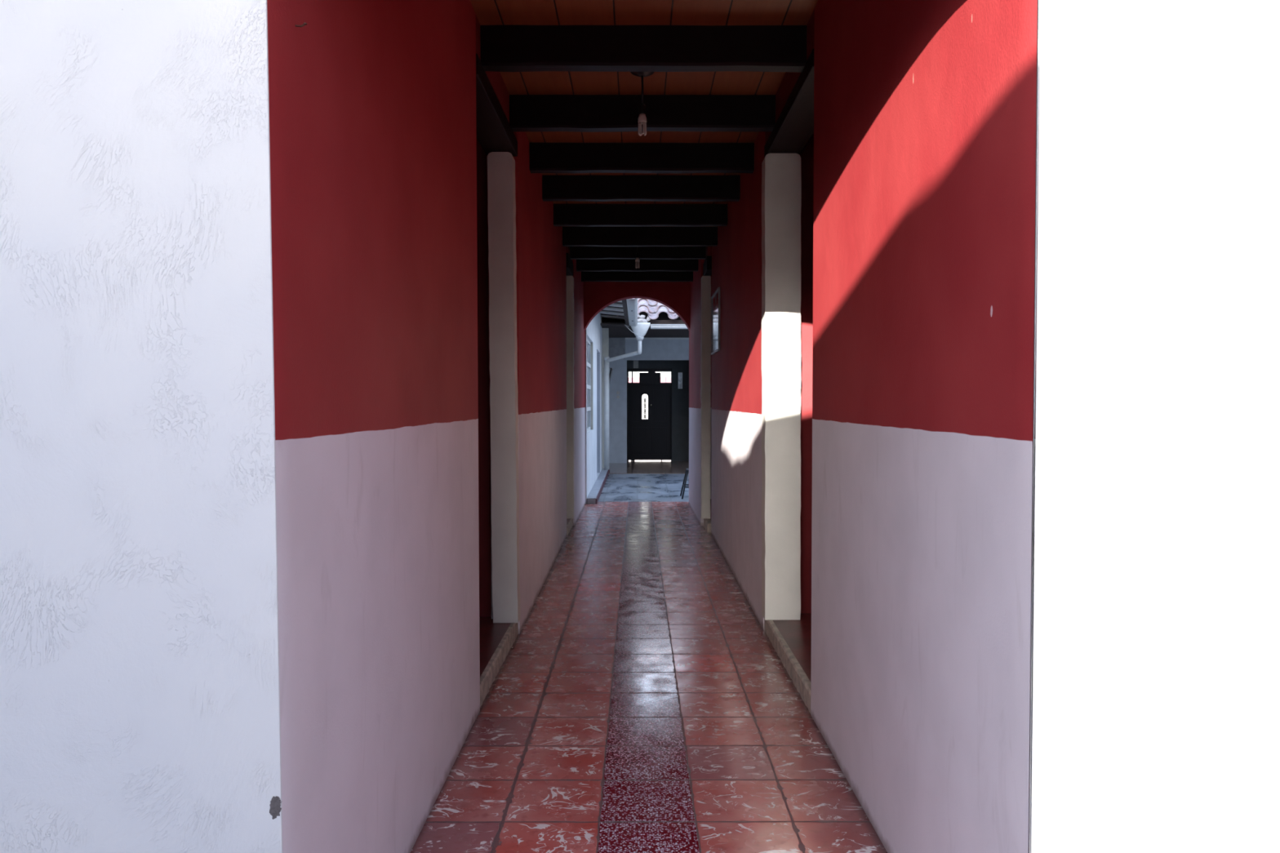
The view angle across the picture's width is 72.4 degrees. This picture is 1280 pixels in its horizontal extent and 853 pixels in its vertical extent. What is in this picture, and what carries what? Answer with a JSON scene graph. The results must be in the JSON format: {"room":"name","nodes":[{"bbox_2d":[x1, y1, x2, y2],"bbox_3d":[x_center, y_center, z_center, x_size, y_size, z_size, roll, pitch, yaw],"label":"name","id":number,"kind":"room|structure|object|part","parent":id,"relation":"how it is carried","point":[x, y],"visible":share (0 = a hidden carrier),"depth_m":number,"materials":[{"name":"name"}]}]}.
{"room":"covered passageway","nodes":[
{"label":"covered passageway","id":0,"kind":"room"},
{"bbox_2d":[285,0,602,852],"bbox_3d":[-0.904,-0.601,10.325,0.250,3.620,16.820,0,2,0],"label":"wall","id":1,"kind":"structure","parent":0,"point":[382,119],"depth_m":2.76,"materials":[{"name":"paint"}]},
{"bbox_2d":[295,22,306,26],"bbox_3d":[-0.760,-0.896,1.955,0.033,0.008,0.008,0,2,5],"label":"nail","id":2,"kind":"object","parent":1,"relation":"attached to","point":[304,24],"visible":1,"depth_m":1.95,"materials":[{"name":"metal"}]},
{"bbox_2d":[475,53,517,156],"bbox_3d":[-0.873,-1.748,4.868,0.193,0.100,1.405,0,2,0],"label":"trim","id":3,"kind":"structure","parent":1,"relation":"attached to","point":[495,133],"depth_m":4.91,"materials":[{"name":"brown wood"}]},
{"bbox_2d":[480,622,518,706],"bbox_3d":[-0.798,1.309,4.954,0.032,0.103,1.395,0,2,0],"label":"trim","id":4,"kind":"structure","parent":1,"relation":"attached to","point":[492,668],"depth_m":4.84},
{"bbox_2d":[487,151,519,622],"bbox_3d":[-0.863,-0.235,5.553,0.180,2.957,0.120,0,2,0],"label":"pillar","id":5,"kind":"structure","parent":1,"relation":"attached to","point":[502,260],"depth_m":5.50,"materials":[{"name":"beige paint"}]},
{"bbox_2d":[565,253,573,275],"bbox_3d":[-0.847,-1.868,10.134,0.095,0.157,0.770,0,2,0],"label":"trim","id":6,"kind":"structure","parent":1,"relation":"attached to","point":[569,262],"depth_m":10.01,"materials":[{"name":"brown wood"}]},
{"bbox_2d":[566,518,573,535],"bbox_3d":[-0.820,1.161,10.220,0.019,0.103,0.760,0,2,0],"label":"trim","id":7,"kind":"structure","parent":1,"relation":"attached to","point":[569,526],"depth_m":10.12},
{"bbox_2d":[566,275,574,518],"bbox_3d":[-0.844,-0.346,10.502,0.101,2.900,0.120,0,2,0],"label":"trim","id":8,"kind":"structure","parent":1,"relation":"attached to","point":[570,279],"depth_m":10.45,"materials":[{"name":"beige paint"}]},
{"bbox_2d":[586,337,591,431],"bbox_3d":[-0.847,-0.657,13.877,0.045,1.470,1.785,0,2,0],"label":"window","id":9,"kind":"structure","parent":1,"relation":"in","point":[588,344],"depth_m":14.53,"materials":[{"name":"white paint"}]},
{"bbox_3d":[-0.849,-0.657,13.877,0.006,1.370,1.685,0,2,0],"label":"pane","id":10,"kind":"part","parent":9,"relation":"part of","materials":[{"name":"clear glass"}]},
{"bbox_2d":[591,342,592,429],"bbox_3d":[-0.911,-0.682,14.778,0.233,1.470,0.018,0,2,0],"label":"trim","id":11,"kind":"structure","parent":1,"relation":"attached to","point":[591,343],"depth_m":14.77,"materials":[{"name":"beige paint"}]},
{"bbox_2d":[586,467,609,503],"bbox_3d":[-0.728,1.017,15.913,0.135,0.090,6.040,0,2,0],"label":"trim","id":12,"kind":"structure","parent":1,"relation":"attached to","point":[591,499],"depth_m":14.47,"materials":[{"name":"white concrete"}]},
{"bbox_2d":[596,352,599,472],"bbox_3d":[-0.918,-0.273,17.491,0.233,2.400,0.018,0,2,0],"label":"trim","id":13,"kind":"structure","parent":1,"relation":"attached to","point":[597,353],"depth_m":17.48,"materials":[{"name":"white paint"}]},
{"bbox_2d":[602,328,608,468],"bbox_3d":[-0.736,-0.652,18.672,0.135,3.090,0.130,0,2,0],"label":"trim","id":14,"kind":"structure","parent":1,"relation":"attached to","point":[605,331],"depth_m":18.59,"materials":[{"name":"beige paint"}]},
{"bbox_2d":[599,299,628,326],"bbox_3d":[-0.507,-2.163,15.679,0.574,0.400,5.730,0,2,0],"label":"eave","id":15,"kind":"object","parent":1,"relation":"attached to","point":[609,314],"visible":0.49,"depth_m":17.19,"materials":[{"name":"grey wood"}]},
{"bbox_2d":[626,297,637,326],"bbox_3d":[-0.127,-1.994,15.077,0.168,0.164,4.515,0,2,0],"label":"gutter","id":16,"kind":"object","parent":15,"relation":"attached to","point":[632,304],"visible":0.94,"depth_m":14.50,"materials":[{"name":"white paint"}]},
{"bbox_2d":[604,340,641,470],"bbox_3d":[-0.354,-0.416,17.902,0.116,2.659,1.156,-1,2,-41],"label":"downpipe","id":17,"kind":"object","parent":1,"relation":"attached to","point":[606,360],"visible":1,"depth_m":18.24,"materials":[{"name":"white metal"}]},
{"bbox_2d":[624,322,650,340],"bbox_3d":[-0.050,-1.887,17.406,0.511,0.350,0.315,0,2,0],"label":"hopper","id":18,"kind":"object","parent":17,"relation":"attached to","point":[641,329],"visible":0.88,"depth_m":17.36,"materials":[{"name":"white paint"}]},
{"bbox_2d":[476,138,491,617],"bbox_3d":[-2.181,-0.521,5.711,2.470,3.520,0.140,0,2,0],"label":"door","id":19,"kind":"structure","parent":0,"point":[483,351],"depth_m":5.65,"materials":[{"name":"red paint"}]},
{"bbox_2d":[479,518,570,676],"bbox_3d":[-2.121,1.296,7.298,2.600,0.198,10.670,0,2,0],"label":"floor","id":20,"kind":"structure","parent":0,"point":[491,633],"depth_m":5.23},
{"bbox_2d":[0,0,1279,852],"bbox_3d":[-0.005,-0.363,1.871,16.000,3.620,0.100,0,2,0],"label":"wall","id":21,"kind":"structure","parent":0,"point":[148,677],"depth_m":1.83,"materials":[{"name":"paint"}]},
{"bbox_2d":[470,0,817,226],"bbox_3d":[-0.021,-2.059,7.210,7.200,0.030,10.670,0,2,0],"label":"ceiling","id":22,"kind":"structure","parent":0,"point":[488,12],"depth_m":4.91,"materials":[{"name":"brown wood"}]},
{"bbox_2d":[576,258,697,271],"bbox_3d":[-0.032,-2.054,11.015,1.568,0.195,0.102,0,2,0],"label":"ceiling beam","id":23,"kind":"structure","parent":22,"relation":"attached to","point":[606,264],"depth_m":10.97,"materials":[{"name":"black wood"}]},
{"bbox_2d":[581,271,693,281],"bbox_3d":[-0.034,-2.082,11.975,1.568,0.194,0.103,0,2,0],"label":"ceiling beam","id":24,"kind":"structure","parent":22,"relation":"attached to","point":[606,276],"depth_m":11.93,"materials":[{"name":"black wood"}]},
{"bbox_2d":[635,246,639,268],"bbox_3d":[-0.028,-1.937,9.729,0.140,0.356,0.140,0,2,0],"label":"hanging light bulb","id":25,"kind":"object","parent":22,"relation":"hanging from","point":[637,260],"visible":0.8,"depth_m":9.72,"materials":[{"name":"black plastic"}]},
{"bbox_2d":[569,246,706,259],"bbox_3d":[-0.029,-2.027,10.076,1.568,0.195,0.102,0,2,0],"label":"ceiling beam","id":26,"kind":"structure","parent":22,"relation":"attached to","point":[575,252],"depth_m":10.03,"materials":[{"name":"black wood"}]},
{"bbox_2d":[562,226,717,246],"bbox_3d":[0.002,-2.004,9.246,1.631,0.195,0.103,0,2,0],"label":"ceiling beam","id":27,"kind":"structure","parent":22,"relation":"attached to","point":[571,236],"depth_m":9.20,"materials":[{"name":"black wood"}]},
{"bbox_2d":[553,204,727,226],"bbox_3d":[0.005,-1.974,8.187,1.631,0.195,0.101,0,2,0],"label":"ceiling beam","id":28,"kind":"structure","parent":22,"relation":"attached to","point":[564,215],"depth_m":8.14,"materials":[{"name":"black wood"}]},
{"bbox_2d":[542,174,740,201],"bbox_3d":[0.008,-1.945,7.157,1.631,0.195,0.102,0,2,0],"label":"ceiling beam","id":29,"kind":"structure","parent":22,"relation":"attached to","point":[646,188],"depth_m":7.11,"materials":[{"name":"black wood"}]},
{"bbox_2d":[529,142,754,173],"bbox_3d":[0.010,-1.920,6.267,1.631,0.195,0.102,0,2,0],"label":"ceiling beam","id":30,"kind":"structure","parent":22,"relation":"attached to","point":[544,157],"depth_m":6.22,"materials":[{"name":"black wood"}]},
{"bbox_2d":[630,71,653,136],"bbox_3d":[0.013,-1.800,4.871,0.140,0.356,0.140,0,2,0],"label":"hanging light bulb","id":31,"kind":"object","parent":22,"relation":"hanging from","point":[642,119],"visible":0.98,"depth_m":4.86,"materials":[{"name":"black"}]},
{"bbox_2d":[638,103,645,115],"bbox_3d":[0.013,-1.766,4.872,0.042,0.055,0.042,0,2,0],"label":"socket","id":32,"kind":"object","parent":31,"relation":"attached to","point":[642,107],"depth_m":4.86,"materials":[{"name":"black ceramic"}]},
{"bbox_3d":[0.013,-1.716,4.874,0.050,0.053,0.050,0,2,0],"label":"bulb","id":33,"kind":"part","parent":31,"relation":"part of","materials":[{"name":"white plastic"}]},
{"bbox_3d":[0.013,-1.868,4.869,0.012,0.180,0.011,-1,2,-23],"label":"cord","id":34,"kind":"part","parent":31,"relation":"part of","materials":[{"name":"black plastic"}]},
{"bbox_2d":[509,94,775,132],"bbox_3d":[0.013,-1.893,5.298,1.631,0.195,0.103,0,2,0],"label":"ceiling beam","id":35,"kind":"structure","parent":22,"relation":"attached to","point":[527,113],"depth_m":5.25,"materials":[{"name":"black wood"}]},
{"bbox_2d":[480,24,806,72],"bbox_3d":[0.016,-1.865,4.328,1.631,0.195,0.103,0,2,0],"label":"ceiling beam","id":36,"kind":"structure","parent":22,"relation":"attached to","point":[506,47],"depth_m":4.28,"materials":[{"name":"black wood"}]},
{"bbox_2d":[600,323,688,337],"bbox_3d":[2.691,-2.160,20.455,7.500,0.035,5.400,0,2,0],"label":"ceiling","id":37,"kind":"structure","parent":0,"point":[615,330],"depth_m":19.80,"materials":[{"name":"brown wood"}]},
{"bbox_2d":[617,297,684,326],"bbox_3d":[2.991,-3.175,19.828,6.905,2.170,4.798,0,2,0],"label":"tiled roof","id":38,"kind":"structure","parent":37,"relation":"on","point":[653,312],"depth_m":17.78,"materials":[{"name":"ceramic"}]},
{"bbox_2d":[650,324,687,328],"bbox_3d":[1.581,-1.994,17.493,2.738,0.090,0.134,0,2,0],"label":"gutter","id":39,"kind":"object","parent":38,"relation":"attached to","point":[652,326],"visible":0.34,"depth_m":17.45,"materials":[{"name":"white paint"}]},
{"bbox_2d":[583,275,711,505],"bbox_3d":[1.414,-0.669,12.715,10.100,3.620,0.250,0,2,0],"label":"wall","id":40,"kind":"structure","parent":0,"point":[597,295],"depth_m":12.55,"materials":[{"name":"paint"}]},
{"bbox_2d":[410,473,887,852],"bbox_3d":[2.771,1.275,10.138,7.400,0.120,16.520,0,2,0],"label":"floor","id":41,"kind":"structure","parent":0,"point":[641,703],"depth_m":4.07,"materials":[{"name":"red tile"}]},
{"bbox_2d":[680,468,688,499],"bbox_3d":[0.898,0.897,13.833,0.509,0.455,0.503,0,2,0],"label":"metal stool","id":42,"kind":"object","parent":41,"relation":"on","point":[684,485],"visible":0.48,"depth_m":13.67,"materials":[{"name":"black metal"}]},
{"bbox_3d":[0.700,0.903,14.023,0.025,0.433,0.158,-1,2,-42],"label":"leg","id":43,"kind":"part","parent":42,"relation":"part of","materials":[{"name":"black metal"}]},
{"bbox_3d":[0.701,0.914,13.643,0.025,0.433,0.158,1,2,42],"label":"leg","id":44,"kind":"part","parent":42,"relation":"part of","materials":[{"name":"black metal"}]},
{"bbox_2d":[608,339,688,462],"bbox_3d":[2.689,-0.632,21.498,7.500,3.050,0.200,0,2,0],"label":"wall","id":45,"kind":"structure","parent":0,"point":[651,349],"depth_m":21.38,"materials":[{"name":"paint"}]},
{"bbox_2d":[608,337,625,359],"bbox_3d":[-0.586,-1.904,21.303,0.450,0.505,0.099,0,2,0],"label":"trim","id":46,"kind":"structure","parent":45,"relation":"attached to","point":[616,345],"depth_m":21.25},
{"bbox_2d":[625,337,688,339],"bbox_3d":[3.039,-2.143,21.332,6.800,0.042,0.050,0,2,0],"label":"trim","id":47,"kind":"structure","parent":45,"relation":"attached to","point":[625,338],"depth_m":21.30,"materials":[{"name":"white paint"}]},
{"bbox_2d":[608,459,688,473],"bbox_3d":[2.191,0.976,20.717,8.500,0.120,4.650,0,2,0],"label":"floor","id":48,"kind":"structure","parent":0,"point":[638,466],"depth_m":20.05,"materials":[{"name":"tile"}]},
{"bbox_2d":[628,371,671,418],"bbox_3d":[-0.150,-3.955,52.419,40.000,8.050,0.980,0,2,0],"label":"window","id":49,"kind":"structure","parent":0,"point":[635,374],"depth_m":51.96,"materials":[{"name":"white glass"}]},
{"bbox_2d":[628,377,671,382],"bbox_3d":[-0.150,-2.730,52.444,40.000,0.400,1.000,0,2,0],"label":"window","id":50,"kind":"structure","parent":0,"point":[635,380],"depth_m":51.94,"materials":[{"name":"white glass"}]},
{"bbox_2d":[626,360,688,461],"bbox_3d":[0.537,-0.656,22.192,5.200,3.060,0.200,0,2,0],"label":"wall","id":51,"kind":"structure","parent":0,"point":[680,397],"depth_m":22.10,"materials":[{"name":"grey paint"}]},
{"bbox_2d":[626,360,671,461],"bbox_3d":[0.242,-0.401,22.175,1.134,2.550,0.178,0,2,0],"label":"door","id":52,"kind":"structure","parent":51,"relation":"in","point":[650,438],"depth_m":22.22,"materials":[{"name":"black wood"}]},
{"bbox_3d":[0.252,-1.247,22.139,0.537,0.285,0.040,0,2,0],"label":"transom panel","id":53,"kind":"part","parent":52,"relation":"part of","materials":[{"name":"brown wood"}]},
{"bbox_3d":[0.246,-0.107,22.221,0.940,1.680,0.016,0,2,0],"label":"moulding","id":54,"kind":"part","parent":52,"relation":"part of","materials":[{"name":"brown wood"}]},
{"bbox_2d":[678,372,682,388],"bbox_3d":[1.017,-1.158,22.069,0.110,0.410,0.019,0,2,0],"label":"notice","id":55,"kind":"object","parent":51,"relation":"attached to","point":[680,374],"visible":1,"depth_m":22.07,"materials":[{"name":"white plastic"}]},
{"bbox_2d":[689,259,703,525],"bbox_3d":[0.782,-0.637,11.574,0.120,3.620,2.030,0,2,0],"label":"wall","id":56,"kind":"structure","parent":0,"point":[695,286],"depth_m":11.54,"materials":[{"name":"paint"}]},
{"bbox_2d":[700,275,711,518],"bbox_3d":[0.790,-0.346,10.507,0.114,2.900,0.120,0,2,0],"label":"trim","id":57,"kind":"structure","parent":56,"relation":"attached to","point":[705,366],"depth_m":10.45,"materials":[{"name":"beige paint"}]},
{"bbox_2d":[709,498,811,681],"bbox_3d":[2.112,1.295,7.311,2.535,0.198,10.670,0,2,0],"label":"floor","id":58,"kind":"structure","parent":0,"point":[797,634],"depth_m":5.21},
{"bbox_2d":[799,133,813,613],"bbox_3d":[2.173,-0.524,5.814,2.420,3.520,0.140,0,2,0],"label":"wall","id":59,"kind":"structure","parent":0,"point":[806,155],"depth_m":5.75,"materials":[{"name":"red paint"}]},
{"bbox_2d":[703,0,1039,852],"bbox_3d":[0.899,-0.486,6.241,0.233,3.620,8.640,0,2,0],"label":"wall","id":60,"kind":"structure","parent":0,"point":[915,100],"depth_m":2.72,"materials":[{"name":"paint"}]},
{"bbox_2d":[703,518,711,532],"bbox_3d":[0.801,1.158,10.324,0.069,0.103,0.560,0,2,0],"label":"trim","id":61,"kind":"structure","parent":60,"relation":"attached to","point":[707,522],"depth_m":10.13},
{"bbox_2d":[702,255,711,275],"bbox_3d":[0.806,-1.871,10.239,0.090,0.157,0.570,0,2,0],"label":"trim","id":62,"kind":"structure","parent":60,"relation":"attached to","point":[707,265],"depth_m":10.01,"materials":[{"name":"brown wood"}]},
{"bbox_2d":[711,287,719,355],"bbox_3d":[0.801,-1.102,9.285,0.020,0.640,0.860,0,2,0],"label":"framed picture","id":63,"kind":"object","parent":60,"relation":"attached to","point":[715,299],"visible":1,"depth_m":9.29},
{"bbox_2d":[711,290,718,352],"bbox_3d":[0.804,-1.102,9.285,0.006,0.600,0.820,0,2,0],"label":"print","id":64,"kind":"object","parent":63,"relation":"attached to","point":[715,296],"depth_m":9.29},
{"bbox_2d":[761,153,801,620],"bbox_3d":[0.910,-0.244,5.643,0.242,2.970,0.150,0,2,0],"label":"pillar","id":65,"kind":"structure","parent":60,"relation":"attached to","point":[781,178],"depth_m":5.57,"materials":[{"name":"white paint"}]},
{"bbox_2d":[764,619,810,713],"bbox_3d":[0.833,1.309,4.969,0.036,0.103,1.545,0,2,0],"label":"trim","id":66,"kind":"structure","parent":60,"relation":"attached to","point":[802,682],"depth_m":4.81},
{"bbox_2d":[764,48,813,157],"bbox_3d":[0.914,-1.756,4.890,0.213,0.085,1.570,0,2,0],"label":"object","id":67,"kind":"structure","parent":60,"relation":"attached to","point":[793,128],"depth_m":4.93,"materials":[{"name":"brown wood"}]},
{"bbox_3d":[-0.937,-0.601,20.063,0.240,3.070,2.650,0,2,0],"label":"wall","id":68,"kind":"structure","parent":0,"visible":0},
{"bbox_2d":[608,367,613,385],"bbox_3d":[-0.719,-0.919,19.580,0.197,0.934,0.700,0,2,0],"label":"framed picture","id":69,"kind":"object","parent":68,"relation":"attached to","point":[611,369],"visible":0.35,"depth_m":19.31,"materials":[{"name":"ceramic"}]}
]}

